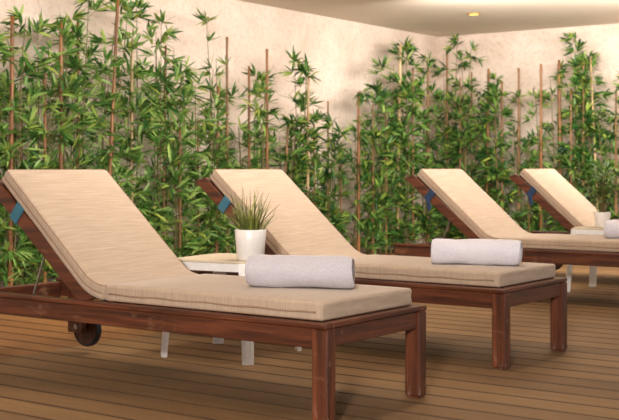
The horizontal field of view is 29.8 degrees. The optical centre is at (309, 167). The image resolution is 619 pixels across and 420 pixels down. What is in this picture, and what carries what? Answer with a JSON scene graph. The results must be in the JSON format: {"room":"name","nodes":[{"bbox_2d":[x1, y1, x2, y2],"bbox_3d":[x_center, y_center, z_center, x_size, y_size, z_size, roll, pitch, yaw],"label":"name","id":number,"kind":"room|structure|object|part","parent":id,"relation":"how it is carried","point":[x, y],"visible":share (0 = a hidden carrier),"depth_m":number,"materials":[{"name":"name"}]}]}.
{"room":"spa","nodes":[
{"label":"spa","id":0,"kind":"room"},
{"bbox_2d":[0,0,436,286],"bbox_3d":[-2.817,-0.268,7.377,0.200,2.415,14.670,0,0,36],"label":"wall","id":1,"kind":"structure","parent":0,"point":[341,50],"depth_m":10.40,"materials":[{"name":"beige paint"}]},
{"bbox_2d":[0,249,618,419],"bbox_3d":[0.126,0.872,5.133,7.196,0.024,14.466,0,0,36],"label":"floor","id":2,"kind":"structure","parent":0,"point":[46,373],"depth_m":4.87,"materials":[{"name":"brown wood"}]},
{"bbox_2d":[0,26,45,285],"bbox_3d":[-2.100,-0.045,7.572,0.717,1.812,0.555,0,0,-29],"label":"bamboo plant","id":3,"kind":"object","parent":2,"relation":"on","point":[3,128],"visible":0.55,"depth_m":7.61,"materials":[{"name":"green plant"}]},
{"bbox_2d":[0,82,54,286],"bbox_3d":[-1.984,0.117,7.788,0.507,1.486,0.659,0,0,36],"label":"bamboo plant","id":4,"kind":"object","parent":2,"relation":"on","point":[2,235],"visible":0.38,"depth_m":7.75,"materials":[{"name":"green plant"}]},
{"bbox_2d":[0,5,60,285],"bbox_3d":[-1.948,-0.117,7.658,0.520,1.955,0.608,0,0,36],"label":"bamboo plant","id":5,"kind":"object","parent":2,"relation":"on","point":[9,259],"visible":0.73,"depth_m":7.64,"materials":[{"name":"green plant"}]},
{"bbox_2d":[7,8,86,284],"bbox_3d":[-1.808,-0.119,7.883,0.606,1.959,0.490,0,0,-36],"label":"bamboo plant","id":6,"kind":"object","parent":2,"relation":"on","point":[36,134],"visible":0.37,"depth_m":7.86,"materials":[{"name":"green plant"}]},
{"bbox_2d":[23,6,103,283],"bbox_3d":[-1.701,-0.144,8.081,0.531,2.009,0.658,0,0,36],"label":"bamboo plant","id":7,"kind":"object","parent":2,"relation":"on","point":[63,32],"visible":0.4,"depth_m":8.03,"materials":[{"name":"green plant"}]},
{"bbox_2d":[32,0,124,280],"bbox_3d":[-1.647,-0.245,8.203,0.732,2.211,0.609,0,0,-38],"label":"bamboo plant","id":8,"kind":"object","parent":2,"relation":"on","point":[75,61],"visible":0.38,"depth_m":8.18,"materials":[{"name":"green plant"}]},
{"bbox_2d":[70,0,157,200],"bbox_3d":[-1.472,-0.236,8.383,0.546,2.194,0.776,0,0,36],"label":"bamboo plant","id":9,"kind":"object","parent":2,"relation":"on","point":[127,7],"visible":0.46,"depth_m":8.39,"materials":[{"name":"green plant"}]},
{"bbox_2d":[98,0,172,233],"bbox_3d":[-1.311,-0.233,8.645,0.516,2.186,0.776,0,0,36],"label":"bamboo plant","id":10,"kind":"object","parent":2,"relation":"on","point":[140,194],"visible":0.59,"depth_m":8.64,"materials":[{"name":"green plant"}]},
{"bbox_2d":[121,9,203,256],"bbox_3d":[-1.160,-0.166,8.885,0.621,2.053,0.780,0,0,36],"label":"bamboo plant","id":11,"kind":"object","parent":2,"relation":"on","point":[160,72],"visible":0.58,"depth_m":8.85,"materials":[{"name":"green plant"}]},
{"bbox_2d":[145,54,212,257],"bbox_3d":[-0.990,-0.007,8.995,0.494,1.734,0.654,0,0,20],"label":"bamboo plant","id":12,"kind":"object","parent":2,"relation":"on","point":[179,160],"visible":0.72,"depth_m":8.95,"materials":[{"name":"green plant"}]},
{"bbox_2d":[162,70,226,256],"bbox_3d":[-0.893,0.036,9.279,0.485,1.649,0.714,0,0,36],"label":"bamboo plant","id":13,"kind":"object","parent":2,"relation":"on","point":[200,228],"visible":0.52,"depth_m":9.22,"materials":[{"name":"green plant"}]},
{"bbox_2d":[181,53,238,253],"bbox_3d":[-0.786,-0.035,9.307,0.488,1.790,0.657,0,0,36],"label":"bamboo plant","id":14,"kind":"object","parent":2,"relation":"on","point":[219,149],"visible":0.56,"depth_m":9.31,"materials":[{"name":"green plant"}]},
{"bbox_2d":[0,169,425,419],"bbox_3d":[-0.560,0.433,4.688,1.997,0.854,0.704,0,0,36],"label":"sun lounger","id":15,"kind":"object","parent":2,"relation":"on","point":[99,244],"visible":0.97,"depth_m":4.48,"materials":[{"name":"beige fabric"}]},
{"bbox_3d":[-1.350,0.572,5.257,0.030,0.076,0.570,0,0,36],"label":"head rail","id":16,"kind":"part","parent":15,"relation":"part of","materials":[{"name":"brown wood"}]},
{"bbox_3d":[-1.115,0.448,4.751,0.103,0.234,0.030,0,0,36],"label":"support rod","id":17,"kind":"part","parent":15,"relation":"part of","materials":[{"name":"metal"}]},
{"bbox_2d":[2,170,197,299],"bbox_3d":[-0.873,0.261,4.906,0.612,0.505,0.577,0,0,36],"label":"backrest cushion","id":18,"kind":"object","parent":15,"relation":"on","point":[83,223],"depth_m":4.82,"materials":[{"name":"beige fabric"}]},
{"bbox_3d":[-0.742,0.559,4.438,1.995,0.086,0.047,0,0,36],"label":"rail","id":19,"kind":"part","parent":15,"relation":"part of","materials":[{"name":"brown wood"}]},
{"bbox_3d":[-0.381,0.559,4.938,1.995,0.086,0.047,0,0,36],"label":"rail","id":20,"kind":"part","parent":15,"relation":"part of","materials":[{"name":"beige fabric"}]},
{"bbox_2d":[106,274,411,320],"bbox_3d":[-0.202,0.479,4.428,1.028,0.071,0.595,0,0,36],"label":"seat cushion","id":21,"kind":"object","parent":15,"relation":"on","point":[209,293],"depth_m":4.20,"materials":[{"name":"beige fabric"}]},
{"bbox_2d":[245,254,354,288],"bbox_3d":[-0.032,0.384,4.326,0.414,0.122,0.138,0,0,11],"label":"rolled towel","id":22,"kind":"object","parent":15,"relation":"on","point":[261,270],"visible":1,"depth_m":4.28,"materials":[{"name":"white fabric"}]},
{"bbox_3d":[0.047,0.697,3.879,0.066,0.326,0.054,0,0,36],"label":"leg","id":23,"kind":"part","parent":15,"relation":"part of","materials":[{"name":"brown wood"}]},
{"bbox_3d":[0.226,0.557,4.121,0.055,0.082,0.572,0,0,36],"label":"foot rail","id":24,"kind":"part","parent":15,"relation":"part of","materials":[{"name":"brown wood"}]},
{"bbox_3d":[0.398,0.697,4.366,0.066,0.326,0.054,0,0,36],"label":"leg","id":25,"kind":"part","parent":15,"relation":"part of","materials":[{"name":"brown wood"}]},
{"bbox_2d":[192,7,252,252],"bbox_3d":[-0.696,-0.221,9.443,0.562,2.162,0.440,0,0,-25],"label":"bamboo plant","id":26,"kind":"object","parent":2,"relation":"on","point":[229,241],"visible":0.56,"depth_m":9.42,"materials":[{"name":"green plant"}]},
{"bbox_2d":[161,253,301,364],"bbox_3d":[-0.358,0.636,5.393,0.492,0.447,0.492,0,0,29],"label":"side table","id":27,"kind":"object","parent":2,"relation":"on","point":[219,263],"visible":0.34,"depth_m":5.22,"materials":[{"name":"white wood"}]},
{"bbox_3d":[-0.643,0.641,5.310,0.072,0.437,0.068,0,0,-16],"label":"leg","id":28,"kind":"part","parent":27,"relation":"part of","materials":[{"name":"white plastic"}]},
{"bbox_3d":[-0.441,0.641,5.678,0.068,0.437,0.072,0,0,-16],"label":"leg","id":29,"kind":"part","parent":27,"relation":"part of","materials":[{"name":"white plastic"}]},
{"bbox_3d":[-0.275,0.641,5.108,0.068,0.437,0.072,0,0,-16],"label":"leg","id":30,"kind":"part","parent":27,"relation":"part of","materials":[{"name":"white plastic"}]},
{"bbox_2d":[219,186,278,260],"bbox_3d":[-0.267,0.240,5.212,0.271,0.345,0.296,0,0,-9],"label":"potted grass","id":31,"kind":"object","parent":27,"relation":"on","point":[250,239],"depth_m":5.17,"materials":[{"name":"plant"}]},
{"bbox_2d":[235,229,265,260],"bbox_3d":[-0.264,0.344,5.215,0.143,0.138,0.143,0,0,36],"label":"pot","id":32,"kind":"object","parent":31,"relation":"attached to","point":[249,242],"depth_m":5.16,"materials":[{"name":"white ceramic"}]},
{"bbox_2d":[220,62,283,252],"bbox_3d":[-0.524,-0.028,9.850,0.639,1.776,0.458,0,0,-34],"label":"bamboo plant","id":33,"kind":"object","parent":2,"relation":"on","point":[251,72],"visible":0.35,"depth_m":9.82,"materials":[{"name":"green plant"}]},
{"bbox_2d":[236,49,283,252],"bbox_3d":[-0.412,-0.074,9.854,0.501,1.868,0.599,0,0,36],"label":"bamboo plant","id":34,"kind":"object","parent":2,"relation":"on","point":[256,90],"visible":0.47,"depth_m":9.84,"materials":[{"name":"green plant"}]},
{"bbox_2d":[265,116,321,193],"bbox_3d":[-0.134,0.186,10.316,0.525,1.349,0.536,0,0,5],"label":"bamboo plant","id":35,"kind":"object","parent":2,"relation":"on","point":[291,127],"visible":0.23,"depth_m":10.29,"materials":[{"name":"green plant"}]},
{"bbox_2d":[268,113,321,187],"bbox_3d":[-0.204,0.187,10.091,0.472,1.349,0.635,0,0,36],"label":"bamboo plant","id":36,"kind":"object","parent":2,"relation":"on","point":[300,164],"visible":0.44,"depth_m":10.11,"materials":[{"name":"green plant"}]},
{"bbox_2d":[276,43,325,208],"bbox_3d":[-0.057,-0.122,10.319,0.430,1.964,0.522,0,0,20],"label":"bamboo plant","id":37,"kind":"object","parent":2,"relation":"on","point":[303,101],"visible":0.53,"depth_m":10.28,"materials":[{"name":"green plant"}]},
{"bbox_2d":[288,107,339,230],"bbox_3d":[0.063,0.151,10.524,0.511,1.420,0.490,0,0,-14],"label":"bamboo plant","id":38,"kind":"object","parent":2,"relation":"on","point":[315,165],"visible":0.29,"depth_m":10.55,"materials":[{"name":"green plant"}]},
{"bbox_2d":[309,101,350,231],"bbox_3d":[0.159,0.123,10.706,0.532,1.475,0.475,0,0,-37],"label":"bamboo plant","id":39,"kind":"object","parent":2,"relation":"on","point":[328,120],"visible":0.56,"depth_m":10.64,"materials":[{"name":"green plant"}]},
{"bbox_2d":[318,120,356,243],"bbox_3d":[0.259,0.208,10.760,0.455,1.305,0.600,0,0,36],"label":"bamboo plant","id":40,"kind":"object","parent":2,"relation":"on","point":[335,136],"visible":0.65,"depth_m":10.69,"materials":[{"name":"green plant"}]},
{"bbox_2d":[336,88,380,251],"bbox_3d":[0.458,0.042,11.130,0.412,1.636,0.608,0,0,36],"label":"bamboo plant","id":41,"kind":"object","parent":2,"relation":"on","point":[360,97],"visible":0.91,"depth_m":11.13,"materials":[{"name":"green plant"}]},
{"bbox_2d":[352,78,396,254],"bbox_3d":[0.626,-0.022,11.288,0.459,1.764,0.612,0,0,15],"label":"bamboo plant","id":42,"kind":"object","parent":2,"relation":"on","point":[368,234],"visible":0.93,"depth_m":11.23,"materials":[{"name":"green plant"}]},
{"bbox_2d":[190,169,566,369],"bbox_3d":[0.213,0.433,5.789,1.997,0.854,0.704,0,0,36],"label":"sun lounger","id":43,"kind":"object","parent":2,"relation":"on","point":[297,226],"visible":0.66,"depth_m":5.45,"materials":[{"name":"beige fabric"}]},
{"bbox_2d":[210,170,365,256],"bbox_3d":[-0.100,0.261,6.007,0.612,0.505,0.577,0,0,36],"label":"backrest cushion","id":44,"kind":"object","parent":43,"relation":"on","point":[297,226],"depth_m":5.96,"materials":[{"name":"beige fabric"}]},
{"bbox_3d":[0.032,0.559,5.540,1.995,0.086,0.047,0,0,36],"label":"rail","id":45,"kind":"part","parent":43,"relation":"part of","materials":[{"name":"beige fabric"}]},
{"bbox_2d":[351,255,555,287],"bbox_3d":[0.572,0.479,5.530,1.028,0.071,0.595,0,0,36],"label":"seat cushion","id":46,"kind":"object","parent":43,"relation":"on","point":[390,268],"depth_m":5.25,"materials":[{"name":"beige fabric"}]},
{"bbox_2d":[431,238,522,265],"bbox_3d":[0.771,0.385,5.357,0.413,0.118,0.131,0,0,16],"label":"rolled towel","id":47,"kind":"object","parent":43,"relation":"on","point":[502,252],"visible":1,"depth_m":5.31,"materials":[{"name":"white fabric"}]},
{"bbox_3d":[0.821,0.697,4.981,0.066,0.326,0.054,0,0,36],"label":"leg","id":48,"kind":"part","parent":43,"relation":"part of","materials":[{"name":"brown wood"}]},
{"bbox_3d":[0.999,0.557,5.222,0.055,0.082,0.572,0,0,36],"label":"foot rail","id":49,"kind":"part","parent":43,"relation":"part of","materials":[{"name":"brown wood"}]},
{"bbox_3d":[1.172,0.697,5.468,0.066,0.326,0.054,0,0,36],"label":"leg","id":50,"kind":"part","parent":43,"relation":"part of","materials":[{"name":"brown wood"}]},
{"bbox_2d":[360,54,404,254],"bbox_3d":[0.723,-0.130,11.389,0.450,1.982,0.689,0,0,36],"label":"bamboo plant","id":51,"kind":"object","parent":2,"relation":"on","point":[383,199],"visible":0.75,"depth_m":11.38,"materials":[{"name":"green plant"}]},
{"bbox_2d":[375,36,425,252],"bbox_3d":[0.912,-0.250,11.797,0.539,2.222,0.814,0,0,36],"label":"bamboo plant","id":52,"kind":"object","parent":2,"relation":"on","point":[397,198],"visible":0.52,"depth_m":11.75,"materials":[{"name":"green plant"}]},
{"bbox_2d":[380,37,435,243],"bbox_3d":[0.969,-0.236,11.827,0.584,2.192,0.723,0,0,36],"label":"bamboo plant","id":53,"kind":"object","parent":2,"relation":"on","point":[410,48],"visible":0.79,"depth_m":11.75,"materials":[{"name":"green plant"}]},
{"bbox_2d":[404,52,452,242],"bbox_3d":[1.226,-0.187,12.130,0.547,2.094,0.701,0,0,36],"label":"bamboo plant","id":54,"kind":"object","parent":2,"relation":"on","point":[426,222],"visible":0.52,"depth_m":12.11,"materials":[{"name":"green plant"}]},
{"bbox_2d":[426,33,475,238],"bbox_3d":[1.497,-0.297,12.608,0.535,2.315,0.590,0,0,-21],"label":"bamboo plant","id":55,"kind":"object","parent":2,"relation":"on","point":[447,128],"visible":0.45,"depth_m":12.57,"materials":[{"name":"green plant"}]},
{"bbox_2d":[442,41,488,238],"bbox_3d":[1.633,-0.253,12.444,0.462,2.227,0.599,0,0,-32],"label":"bamboo plant","id":56,"kind":"object","parent":2,"relation":"on","point":[457,233],"visible":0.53,"depth_m":12.40,"materials":[{"name":"green plant"}]},
{"bbox_2d":[453,72,494,238],"bbox_3d":[1.759,-0.083,12.421,0.542,1.886,0.399,0,0,36],"label":"bamboo plant","id":57,"kind":"object","parent":2,"relation":"on","point":[479,129],"visible":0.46,"depth_m":12.36,"materials":[{"name":"green plant"}]},
{"bbox_2d":[470,69,507,210],"bbox_3d":[1.901,-0.093,12.315,0.491,1.908,0.418,0,0,36],"label":"bamboo plant","id":58,"kind":"object","parent":2,"relation":"on","point":[487,93],"visible":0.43,"depth_m":12.28,"materials":[{"name":"green plant"}]},
{"bbox_2d":[474,70,524,224],"bbox_3d":[1.988,-0.082,12.158,0.588,1.884,0.424,0,0,36],"label":"bamboo plant","id":59,"kind":"object","parent":2,"relation":"on","point":[502,175],"visible":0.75,"depth_m":12.12,"materials":[{"name":"green plant"}]},
{"bbox_2d":[393,169,618,266],"bbox_3d":[1.515,0.433,7.698,1.852,0.854,0.704,0,0,36],"label":"sun lounger","id":60,"kind":"object","parent":2,"relation":"on","point":[452,192],"visible":0.8,"depth_m":7.75,"materials":[{"name":"beige fabric"}]},
{"bbox_2d":[417,169,532,238],"bbox_3d":[1.144,0.261,7.959,0.612,0.505,0.576,0,0,36],"label":"backrest cushion","id":61,"kind":"object","parent":60,"relation":"on","point":[465,205],"depth_m":7.85,"materials":[{"name":"beige fabric"}]},
{"bbox_3d":[1.334,0.559,7.448,1.850,0.086,0.047,0,0,36],"label":"rail","id":62,"kind":"part","parent":60,"relation":"part of","materials":[{"name":"brown wood"}]},
{"bbox_2d":[499,233,618,251],"bbox_3d":[1.815,0.479,7.481,1.028,0.071,0.595,0,0,36],"label":"seat cushion","id":63,"kind":"object","parent":60,"relation":"on","point":[558,242],"depth_m":7.33,"materials":[{"name":"beige fabric"}]},
{"bbox_2d":[604,219,618,237],"bbox_3d":[2.066,0.384,7.324,0.416,0.120,0.133,0,0,14],"label":"rolled towel","id":64,"kind":"object","parent":60,"relation":"on","point":[611,227],"visible":1,"depth_m":7.31,"materials":[{"name":"white fabric"}]},
{"bbox_2d":[498,68,538,230],"bbox_3d":[2.191,-0.091,12.173,0.387,1.903,0.479,0,0,-27],"label":"bamboo plant","id":65,"kind":"object","parent":2,"relation":"on","point":[518,92],"visible":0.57,"depth_m":12.13,"materials":[{"name":"green plant"}]},
{"bbox_2d":[507,135,551,232],"bbox_3d":[2.277,0.251,12.016,0.567,1.220,0.386,0,0,36],"label":"bamboo plant","id":66,"kind":"object","parent":2,"relation":"on","point":[535,225],"visible":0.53,"depth_m":11.97,"materials":[{"name":"green plant"}]},
{"bbox_2d":[518,64,562,231],"bbox_3d":[2.396,-0.102,11.987,0.496,1.925,0.421,0,0,25],"label":"bamboo plant","id":67,"kind":"object","parent":2,"relation":"on","point":[541,92],"visible":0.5,"depth_m":11.96,"materials":[{"name":"green plant"}]},
{"bbox_2d":[508,169,603,269],"bbox_3d":[2.407,0.433,8.781,1.852,0.854,0.704,0,0,36],"label":"sun lounger","id":68,"kind":"object","parent":2,"relation":"on","point":[547,188],"visible":0.56,"depth_m":8.94,"materials":[{"name":"beige fabric"}]},
{"bbox_3d":[2.587,0.559,9.032,1.850,0.086,0.047,0,0,36],"label":"rail","id":69,"kind":"part","parent":68,"relation":"part of","materials":[{"name":"brown wood"}]},
{"bbox_2d":[520,169,598,226],"bbox_3d":[2.036,0.261,9.042,0.612,0.505,0.576,0,0,36],"label":"backrest cushion","id":70,"kind":"object","parent":68,"relation":"on","point":[546,187],"depth_m":8.92,"materials":[{"name":"beige fabric"}]},
{"bbox_2d":[539,60,574,230],"bbox_3d":[2.542,-0.129,11.890,0.448,1.979,0.435,0,0,36],"label":"bamboo plant","id":71,"kind":"object","parent":2,"relation":"on","point":[559,64],"visible":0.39,"depth_m":11.86,"materials":[{"name":"green plant"}]},
{"bbox_2d":[550,31,607,231],"bbox_3d":[2.685,-0.270,11.719,0.653,2.261,0.503,0,0,36],"label":"bamboo plant","id":72,"kind":"object","parent":2,"relation":"on","point":[570,165],"visible":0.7,"depth_m":11.69,"materials":[{"name":"green plant"}]},
{"bbox_2d":[556,38,608,231],"bbox_3d":[2.748,-0.227,11.697,0.450,2.175,0.646,0,0,-31],"label":"bamboo plant","id":73,"kind":"object","parent":2,"relation":"on","point":[580,44],"visible":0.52,"depth_m":11.65,"materials":[{"name":"green plant"}]},
{"bbox_2d":[566,225,603,291],"bbox_3d":[2.107,0.636,8.135,0.492,0.447,0.492,0,0,36],"label":"side table","id":74,"kind":"object","parent":2,"relation":"on","point":[592,229],"visible":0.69,"depth_m":8.06,"materials":[{"name":"white plastic"}]},
{"bbox_3d":[1.813,0.641,8.087,0.072,0.437,0.068,0,0,-9],"label":"leg","id":75,"kind":"part","parent":74,"relation":"part of","materials":[{"name":"white plastic"}]},
{"bbox_3d":[2.059,0.641,8.428,0.068,0.437,0.072,0,0,-9],"label":"leg","id":76,"kind":"part","parent":74,"relation":"part of","materials":[{"name":"white plastic"}]},
{"bbox_2d":[571,160,618,226],"bbox_3d":[2.044,0.179,8.157,0.333,0.468,0.398,0,0,43],"label":"potted leafy plant","id":77,"kind":"object","parent":74,"relation":"on","point":[599,217],"visible":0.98,"depth_m":8.10,"materials":[{"name":"plant"}]},
{"bbox_3d":[2.048,0.360,8.140,0.120,0.105,0.120,0,0,36],"label":"pot","id":78,"kind":"part","parent":77,"relation":"part of","materials":[{"name":"white ceramic"}]},
{"bbox_2d":[569,53,618,219],"bbox_3d":[2.872,-0.152,11.636,0.571,2.025,0.449,0,0,36],"label":"bamboo plant","id":79,"kind":"object","parent":2,"relation":"on","point":[596,162],"visible":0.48,"depth_m":11.61,"materials":[{"name":"green plant"}]},
{"bbox_2d":[586,69,618,219],"bbox_3d":[3.016,-0.065,11.448,0.735,1.850,0.480,0,0,36],"label":"bamboo plant","id":80,"kind":"object","parent":2,"relation":"on","point":[612,135],"visible":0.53,"depth_m":11.42,"materials":[{"name":"green plant"}]},
{"bbox_2d":[238,0,618,36],"bbox_3d":[0.103,-1.575,5.271,7.400,0.200,14.670,0,0,36],"label":"ceiling","id":81,"kind":"structure","parent":0,"point":[436,18],"depth_m":11.03,"materials":[{"name":"beige paint"}]},
{"bbox_2d":[437,23,618,238],"bbox_3d":[4.416,-0.268,11.080,7.200,2.415,0.200,0,0,36],"label":"wall","id":82,"kind":"structure","parent":0,"point":[507,52],"depth_m":12.44,"materials":[{"name":"beige paint"}]}
]}

